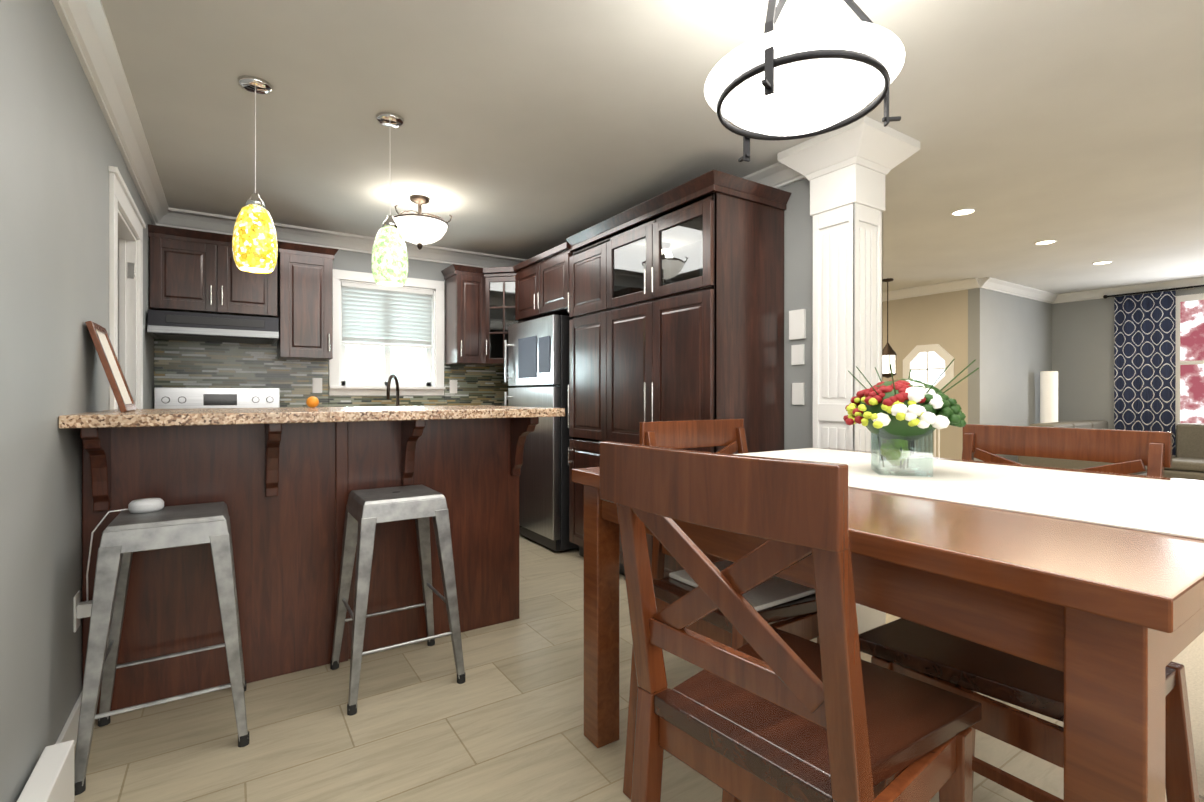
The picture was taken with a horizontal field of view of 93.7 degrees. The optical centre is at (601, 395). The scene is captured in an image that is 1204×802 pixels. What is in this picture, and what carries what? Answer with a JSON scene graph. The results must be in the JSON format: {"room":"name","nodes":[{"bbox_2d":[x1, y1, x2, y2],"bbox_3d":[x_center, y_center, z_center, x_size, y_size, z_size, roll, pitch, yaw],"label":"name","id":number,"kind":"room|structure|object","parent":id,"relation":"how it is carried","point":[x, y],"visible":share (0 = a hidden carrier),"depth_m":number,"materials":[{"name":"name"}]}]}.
{"room":"kitchen","nodes":[
{"label":"kitchen","id":0,"kind":"room"},
{"bbox_2d":[0,0,153,801],"bbox_3d":[-1.292,-0.058,1.047,0.120,2.440,7.040,0,0,-33],"label":"wall","id":1,"kind":"structure","parent":0,"point":[60,152],"depth_m":1.62,"materials":[{"name":"grey paint"}]},
{"bbox_2d":[17,740,73,801],"bbox_3d":[-0.949,1.060,0.717,0.061,0.175,2.070,0,0,-33],"label":"baseboard heater","id":2,"kind":"object","parent":1,"relation":"attached to","point":[51,778],"visible":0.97,"depth_m":1.47,"materials":[{"name":"white metal"}]},
{"bbox_2d":[55,691,81,746],"bbox_3d":[-0.760,1.108,0.363,0.014,0.110,5.070,0,0,-33],"label":"baseboard","id":3,"kind":"structure","parent":1,"relation":"attached to","point":[69,731],"depth_m":1.81,"materials":[{"name":"white wood"}]},
{"bbox_2d":[73,591,91,631],"bbox_3d":[-1.787,0.741,1.953,0.050,0.120,0.075,0,0,-33],"label":"outlet","id":4,"kind":"object","parent":1,"relation":"attached to","point":[81,609],"visible":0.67,"depth_m":1.93,"materials":[{"name":"white plastic"}]},
{"bbox_2d":[52,0,171,226],"bbox_3d":[-1.203,-1.228,1.105,0.095,0.100,6.800,0,0,-33],"label":"crown molding","id":5,"kind":"structure","parent":1,"relation":"attached to","point":[88,30],"depth_m":2.26,"materials":[{"name":"white wood"}]},
{"bbox_2d":[108,166,145,409],"bbox_3d":[-2.465,0.078,2.855,0.150,2.165,1.000,0,0,-33],"label":"door frame","id":6,"kind":"structure","parent":1,"relation":"attached to","point":[126,292],"depth_m":3.15,"materials":[{"name":"white wood"}]},
{"bbox_2d":[328,250,451,395],"bbox_3d":[-1.872,-0.062,4.808,3.290,2.440,0.120,0,0,-33],"label":"wall","id":7,"kind":"structure","parent":0,"point":[362,262],"depth_m":4.87,"materials":[{"name":"grey paint"}]},
{"bbox_2d":[148,228,231,314],"bbox_3d":[-2.838,-0.816,3.898,0.424,0.490,0.309,0,0,-33],"label":"upper cabinet","id":8,"kind":"object","parent":7,"relation":"attached to","point":[195,271],"depth_m":3.77,"materials":[{"name":"brown wood"}]},
{"bbox_2d":[232,244,279,316],"bbox_3d":[-2.589,-0.816,4.061,0.424,0.490,0.309,0,0,-33],"label":"upper cabinet","id":9,"kind":"object","parent":7,"relation":"attached to","point":[253,294],"depth_m":3.98,"materials":[{"name":"brown wood"}]},
{"bbox_2d":[264,244,335,360],"bbox_3d":[-2.287,-0.670,4.261,0.424,0.783,0.309,0,0,-33],"label":"upper cabinet","id":10,"kind":"object","parent":7,"relation":"attached to","point":[306,274],"depth_m":4.15,"materials":[{"name":"brown wood"}]},
{"bbox_2d":[147,309,278,343],"bbox_3d":[-2.663,-0.465,3.906,0.713,0.152,0.485,0,0,-33],"label":"range hood","id":11,"kind":"object","parent":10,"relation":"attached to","point":[178,325],"visible":1,"depth_m":3.73,"materials":[{"name":"grey metal"}]},
{"bbox_2d":[154,338,514,406],"bbox_3d":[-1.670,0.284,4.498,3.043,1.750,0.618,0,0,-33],"label":"backsplash","id":12,"kind":"structure","parent":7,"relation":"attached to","point":[195,364],"depth_m":4.33,"materials":[{"name":"grey tile"}]},
{"bbox_2d":[387,374,398,405],"bbox_3d":[-1.652,0.037,4.576,0.227,0.422,0.235,0,0,-33],"label":"faucet","id":13,"kind":"object","parent":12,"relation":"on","point":[397,386],"visible":0.69,"depth_m":4.59,"materials":[{"name":"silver metal"}]},
{"bbox_2d":[168,208,526,267],"bbox_3d":[-1.791,-1.232,4.693,2.820,0.100,0.160,0,0,-33],"label":"crown molding","id":14,"kind":"structure","parent":7,"relation":"attached to","point":[181,218],"depth_m":4.48,"materials":[{"name":"white wood"}]},
{"bbox_2d":[329,269,444,395],"bbox_3d":[-1.821,-0.509,4.812,0.930,1.015,0.170,0,0,-33],"label":"window","id":15,"kind":"structure","parent":7,"relation":"in","point":[432,384],"depth_m":4.83,"materials":[{"name":"white"}]},
{"bbox_2d":[341,282,432,348],"bbox_3d":[-1.818,-0.672,4.807,0.740,0.508,0.050,0,0,-33],"label":"window blinds","id":16,"kind":"object","parent":15,"relation":"attached to","point":[374,314],"visible":0.94,"depth_m":4.79,"materials":[{"name":"white plastic"}]},
{"bbox_2d":[444,268,491,365],"bbox_3d":[-1.183,-0.670,4.975,0.296,0.783,0.332,0,0,-33],"label":"upper cabinet","id":17,"kind":"object","parent":7,"relation":"attached to","point":[464,287],"depth_m":4.85,"materials":[{"name":"brown wood"}]},
{"bbox_2d":[484,272,515,359],"bbox_3d":[-0.849,-0.674,4.893,0.262,0.711,0.261,0,0,-33],"label":"upper cabinet","id":18,"kind":"object","parent":7,"relation":"attached to","point":[499,287],"depth_m":4.90,"materials":[{"name":"brown wood"}]},
{"bbox_2d":[74,534,1203,801],"bbox_3d":[1.680,1.189,4.025,10.720,0.060,8.740,0,0,-33],"label":"floor","id":19,"kind":"structure","parent":0,"point":[504,722],"depth_m":1.93,"materials":[{"name":"tile"}]},
{"bbox_2d":[74,502,248,795],"bbox_3d":[-1.478,0.781,1.938,0.442,0.760,0.444,0,0,-33],"label":"stool","id":20,"kind":"object","parent":19,"relation":"on","point":[126,534],"visible":0.98,"depth_m":1.84,"materials":[{"name":"metal"}]},
{"bbox_2d":[86,498,163,601],"bbox_3d":[-1.651,0.536,1.953,0.221,0.355,0.154,0,0,-33],"label":"smart speaker","id":21,"kind":"object","parent":20,"relation":"on","point":[145,505],"visible":1,"depth_m":1.93},
{"bbox_2d":[154,388,279,408],"bbox_3d":[-2.599,0.542,3.838,0.743,1.195,0.662,0,0,-33],"label":"range","id":22,"kind":"object","parent":19,"relation":"on","point":[172,398],"visible":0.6,"depth_m":4.03,"materials":[{"name":"silver metal"}]},
{"bbox_2d":[80,417,521,713],"bbox_3d":[-1.306,0.630,2.727,1.696,1.060,0.620,0,0,-33],"label":"base cabinet","id":23,"kind":"object","parent":19,"relation":"on","point":[282,483],"depth_m":2.36,"materials":[{"name":"brown wood"}]},
{"bbox_2d":[58,405,564,428],"bbox_3d":[-1.187,0.081,2.625,1.788,0.040,0.960,0,0,-33],"label":"countertop","id":24,"kind":"structure","parent":23,"relation":"on","point":[139,418],"depth_m":2.18,"materials":[{"name":"beige stone"}]},
{"bbox_2d":[85,321,136,411],"bbox_3d":[-1.886,-0.104,2.177,0.115,0.333,0.280,0,0,-33],"label":"picture frame","id":25,"kind":"object","parent":24,"relation":"on","point":[111,366],"visible":1,"depth_m":2.13,"materials":[{"name":"brown wood"}]},
{"bbox_2d":[306,396,318,407],"bbox_3d":[-1.416,0.031,2.762,0.056,0.056,0.055,0,0,-33],"label":"orange on the bar","id":26,"kind":"object","parent":24,"relation":"on","point":[312,401],"visible":1,"depth_m":2.74,"materials":[{"name":"orange food"}]},
{"bbox_2d":[330,484,464,715],"bbox_3d":[-0.855,0.780,2.348,0.442,0.761,0.444,0,0,-33],"label":"stool","id":27,"kind":"object","parent":19,"relation":"on","point":[367,510],"visible":1,"depth_m":2.28,"materials":[{"name":"metal"}]},
{"bbox_2d":[504,315,578,550],"bbox_3d":[-0.353,0.274,4.583,0.650,1.730,0.800,0,0,-33],"label":"fridge","id":28,"kind":"object","parent":19,"relation":"on","point":[538,362],"visible":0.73,"depth_m":4.23,"materials":[{"name":"grey metal"}]},
{"bbox_2d":[568,306,601,556],"bbox_3d":[0.129,0.298,3.998,0.548,1.721,0.458,0,0,-33],"label":"tall cabinet","id":29,"kind":"object","parent":19,"relation":"on","point":[585,329],"depth_m":3.90,"materials":[{"name":"brown wood"}]},
{"bbox_2d":[602,270,781,577],"bbox_3d":[0.512,0.269,3.417,0.548,1.780,0.932,0,0,-33],"label":"tall cabinet","id":30,"kind":"object","parent":19,"relation":"on","point":[676,303],"depth_m":3.09,"materials":[{"name":"brown wood"}]},
{"bbox_2d":[623,560,818,801],"bbox_3d":[0.386,0.845,1.615,0.504,0.634,0.429,0,0,-33],"label":"chair","id":31,"kind":"object","parent":19,"relation":"on","point":[774,599],"visible":0.08,"depth_m":1.50,"materials":[{"name":"wood"}]},
{"bbox_2d":[639,419,819,643],"bbox_3d":[0.552,0.636,2.338,0.608,1.050,0.546,0,0,-33],"label":"chair","id":32,"kind":"object","parent":19,"relation":"on","point":[729,434],"visible":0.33,"depth_m":2.51,"materials":[{"name":"brown wood"}]},
{"bbox_2d":[600,441,981,801],"bbox_3d":[0.332,0.622,0.999,0.538,1.080,0.448,0,0,-39],"label":"chair","id":33,"kind":"object","parent":19,"relation":"on","point":[766,712],"visible":1,"depth_m":0.87,"materials":[{"name":"brown wood"}]},
{"bbox_2d":[572,448,1203,801],"bbox_3d":[0.898,0.707,1.713,1.430,0.910,1.480,0,0,-33],"label":"dining table","id":34,"kind":"object","parent":19,"relation":"on","point":[1108,621],"visible":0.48,"depth_m":0.90,"materials":[{"name":"brown wood"}]},
{"bbox_2d":[735,448,1203,539],"bbox_3d":[1.033,0.354,1.808,0.880,0.214,1.484,0,0,-33],"label":"table runner","id":35,"kind":"object","parent":34,"relation":"on","point":[1170,507],"visible":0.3,"depth_m":1.48,"materials":[{"name":"fabric"}]},
{"bbox_2d":[843,359,978,476],"bbox_3d":[0.950,0.067,1.813,0.409,0.360,0.405,0,0,-33],"label":"flower vase","id":36,"kind":"object","parent":35,"relation":"on","point":[900,415],"visible":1,"depth_m":1.73,"materials":[{"name":"clear glass"}]},
{"bbox_2d":[910,429,939,457],"bbox_3d":[3.601,0.657,6.290,0.720,1.000,0.070,0,0,-33],"label":"stair railing","id":37,"kind":"object","parent":19,"relation":"on","point":[931,444],"visible":0.02,"depth_m":6.38,"materials":[{"name":"white wood"}]},
{"bbox_2d":[859,618,1199,801],"bbox_3d":[0.889,0.852,1.190,0.429,0.620,0.504,0,0,-33],"label":"chair","id":38,"kind":"object","parent":19,"relation":"on","point":[949,662],"visible":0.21,"depth_m":1.12,"materials":[{"name":"brown wood"}]},
{"bbox_2d":[1040,371,1057,422],"bbox_3d":[5.412,0.431,6.830,0.240,1.450,0.240,0,0,-33],"label":"floor lamp","id":39,"kind":"object","parent":19,"relation":"on","point":[1048,396],"visible":0.31,"depth_m":6.77,"materials":[{"name":"white plastic"}]},
{"bbox_2d":[962,424,1171,476],"bbox_3d":[1.600,0.644,2.115,0.545,1.035,0.668,0,0,-33],"label":"chair","id":40,"kind":"object","parent":19,"relation":"on","point":[1129,451],"visible":0.33,"depth_m":2.19,"materials":[{"name":"brown wood"}]},
{"bbox_2d":[1018,420,1203,480],"bbox_3d":[5.822,0.703,5.346,1.890,0.810,2.550,0,0,-33],"label":"sofa","id":41,"kind":"object","parent":19,"relation":"on","point":[1188,460],"visible":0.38,"depth_m":5.86,"materials":[{"name":"fabric"}]},
{"bbox_2d":[1172,631,1203,799],"bbox_3d":[3.927,1.157,2.032,4.120,0.009,2.300,0,0,-33],"label":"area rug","id":42,"kind":"object","parent":19,"relation":"on","point":[1190,657],"depth_m":2.18,"materials":[{"name":"beige carpet"}]},
{"bbox_2d":[101,0,1203,293],"bbox_3d":[1.680,-1.311,4.022,10.720,0.060,8.740,0,0,-33],"label":"ceiling","id":43,"kind":"structure","parent":0,"point":[533,128],"depth_m":2.60,"materials":[{"name":"paint"}]},
{"bbox_2d":[232,75,277,272],"bbox_3d":[-1.421,-0.896,2.314,0.158,0.764,0.158,0,0,-33],"label":"pendant light","id":44,"kind":"object","parent":43,"relation":"hanging from","point":[254,245],"visible":1,"depth_m":2.27,"materials":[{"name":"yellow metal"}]},
{"bbox_2d":[372,112,407,286],"bbox_3d":[-0.979,-0.897,2.606,0.158,0.764,0.158,0,0,-33],"label":"pendant light","id":45,"kind":"object","parent":43,"relation":"hanging from","point":[389,260],"visible":1,"depth_m":2.56,"materials":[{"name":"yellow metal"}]},
{"bbox_2d":[393,195,452,249],"bbox_3d":[-1.188,-1.113,3.669,0.366,0.334,0.392,0,0,-33],"label":"kitchen ceiling light","id":46,"kind":"object","parent":43,"relation":"attached to","point":[420,229],"visible":0.92,"depth_m":3.56,"materials":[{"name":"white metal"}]},
{"bbox_2d":[704,0,904,161],"bbox_3d":[0.564,-1.021,1.619,0.536,0.514,0.540,0,0,-33],"label":"dining pendant light","id":47,"kind":"object","parent":43,"relation":"hanging from","point":[805,80],"visible":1,"depth_m":1.49,"materials":[{"name":"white glass"}]},
{"bbox_2d":[882,278,896,377],"bbox_3d":[3.151,-0.738,6.226,0.180,1.090,0.180,0,0,-33],"label":"pendant light","id":48,"kind":"object","parent":43,"relation":"hanging from","point":[889,354],"visible":0.85,"depth_m":6.17,"materials":[{"name":"white glass"}]},
{"bbox_2d":[951,208,975,215],"bbox_3d":[2.512,-1.278,3.924,0.150,0.010,0.150,0,0,-42],"label":"recessed light","id":49,"kind":"object","parent":43,"relation":"in","point":[962,212],"depth_m":3.91,"materials":[{"name":"white"}]},
{"bbox_2d":[1034,240,1056,244],"bbox_3d":[3.698,-1.279,4.705,0.150,0.010,0.150,0,0,-42],"label":"recessed light","id":50,"kind":"object","parent":43,"relation":"in","point":[1044,242],"depth_m":4.71,"materials":[{"name":"white"}]},
{"bbox_2d":[1092,261,1112,264],"bbox_3d":[4.814,-1.279,5.428,0.150,0.010,0.150,0,0,-42],"label":"recessed light","id":51,"kind":"object","parent":43,"relation":"in","point":[1100,262],"depth_m":5.42,"materials":[{"name":"white"}]},
{"bbox_2d":[778,178,812,449],"bbox_3d":[-0.155,-0.062,5.083,0.120,2.440,4.950,0,0,-33],"label":"wall","id":52,"kind":"structure","parent":0,"point":[798,285],"depth_m":3.10,"materials":[{"name":"grey paint"}]},
{"bbox_2d":[512,264,543,323],"bbox_3d":[-0.365,-0.852,4.765,0.568,0.420,0.510,0,0,-33],"label":"upper cabinet","id":53,"kind":"object","parent":52,"relation":"attached to","point":[524,273],"depth_m":4.69,"materials":[{"name":"brown wood"}]},
{"bbox_2d":[532,244,571,316],"bbox_3d":[-0.145,-0.851,4.432,0.568,0.420,0.512,0,0,-33],"label":"upper cabinet","id":54,"kind":"object","parent":52,"relation":"attached to","point":[550,274],"depth_m":4.29,"materials":[{"name":"brown wood"}]},
{"bbox_2d":[568,230,677,313],"bbox_3d":[0.141,-0.798,3.979,0.548,0.486,0.536,0,0,-33],"label":"upper cabinet","id":55,"kind":"object","parent":52,"relation":"attached to","point":[615,261],"depth_m":3.59,"materials":[{"name":"brown wood"}]},
{"bbox_2d":[743,162,805,188],"bbox_3d":[0.256,-1.231,4.263,0.095,0.100,3.130,0,0,-33],"label":"crown molding","id":56,"kind":"structure","parent":52,"relation":"attached to","point":[778,175],"depth_m":3.16,"materials":[{"name":"white wood"}]},
{"bbox_2d":[789,309,805,339],"bbox_3d":[1.072,-0.390,3.095,0.018,0.160,0.100,0,0,-33],"label":"switch plate","id":57,"kind":"object","parent":52,"relation":"attached to","point":[797,324],"depth_m":3.08,"materials":[{"name":"white plastic"}]},
{"bbox_2d":[791,344,803,364],"bbox_3d":[1.075,-0.225,3.098,0.010,0.110,0.080,0,0,-33],"label":"switch plate","id":58,"kind":"object","parent":52,"relation":"attached to","point":[797,351],"depth_m":3.09,"materials":[{"name":"white plastic"}]},
{"bbox_2d":[792,383,803,404],"bbox_3d":[1.077,-0.010,3.095,0.010,0.120,0.075,0,0,-33],"label":"switch plate","id":59,"kind":"object","parent":52,"relation":"attached to","point":[797,388],"depth_m":3.09,"materials":[{"name":"white plastic"}]},
{"bbox_2d":[777,116,919,633],"bbox_3d":[1.264,-0.060,2.911,0.490,2.440,0.490,0,0,-33],"label":"column","id":60,"kind":"structure","parent":0,"point":[845,170],"depth_m":2.82,"materials":[{"name":"white wood"}]},
{"bbox_2d":[882,289,967,458],"bbox_3d":[3.077,-0.065,7.902,0.120,2.440,3.800,0,0,-33],"label":"wall","id":61,"kind":"structure","parent":0,"point":[941,319],"depth_m":6.52,"materials":[{"name":"beige paint"}]},
{"bbox_2d":[903,344,953,389],"bbox_3d":[3.826,-0.314,6.635,0.022,0.573,0.573,0,0,-33],"label":"window","id":62,"kind":"structure","parent":61,"relation":"in","point":[929,364],"depth_m":6.61,"materials":[{"name":"white"}]},
{"bbox_2d":[882,277,991,301],"bbox_3d":[3.079,-1.235,7.702,0.095,0.100,3.895,0,0,-33],"label":"crown molding","id":63,"kind":"structure","parent":61,"relation":"attached to","point":[971,283],"depth_m":6.48,"materials":[{"name":"white wood"}]},
{"bbox_2d":[968,288,1051,461],"bbox_3d":[4.990,-0.064,6.815,2.120,2.440,0.120,0,0,-33],"label":"wall","id":64,"kind":"structure","parent":0,"point":[1009,343],"depth_m":6.55,"materials":[{"name":"grey paint"}]},
{"bbox_2d":[984,278,1059,303],"bbox_3d":[4.957,-1.234,6.664,1.860,0.100,0.095,0,0,-33],"label":"crown molding","id":65,"kind":"structure","parent":64,"relation":"attached to","point":[998,285],"depth_m":6.68,"materials":[{"name":"white wood"}]},
{"bbox_2d":[1052,287,1203,454],"bbox_3d":[7.184,-0.062,5.303,0.120,2.440,4.820,0,0,-33],"label":"wall","id":66,"kind":"structure","parent":0,"point":[1083,348],"depth_m":7.00,"materials":[{"name":"grey paint"}]},
{"bbox_2d":[1060,277,1203,302],"bbox_3d":[7.062,-1.232,5.293,0.095,0.100,4.700,0,0,-33],"label":"crown molding","id":67,"kind":"structure","parent":66,"relation":"attached to","point":[1092,294],"depth_m":6.60,"materials":[{"name":"white wood"}]},
{"bbox_2d":[1103,285,1203,454],"bbox_3d":[6.600,-0.036,5.990,0.095,2.347,1.971,0,0,-33],"label":"curtain","id":68,"kind":"object","parent":66,"relation":"hanging from","point":[1144,358],"visible":0.79,"depth_m":6.48,"materials":[{"name":"blue fabric"}]},
{"bbox_2d":[1175,293,1203,428],"bbox_3d":[6.766,-0.368,5.800,0.029,1.490,1.310,0,0,-33],"label":"living room window","id":69,"kind":"structure","parent":66,"relation":"in","point":[1189,395],"depth_m":6.22,"materials":[{"name":"white"}]},
{"label":"outside","id":70,"kind":"structure","parent":0,"visible":0},
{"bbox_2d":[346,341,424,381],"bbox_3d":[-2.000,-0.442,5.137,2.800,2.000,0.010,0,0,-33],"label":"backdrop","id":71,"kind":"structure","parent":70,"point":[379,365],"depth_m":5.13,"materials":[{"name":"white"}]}
]}

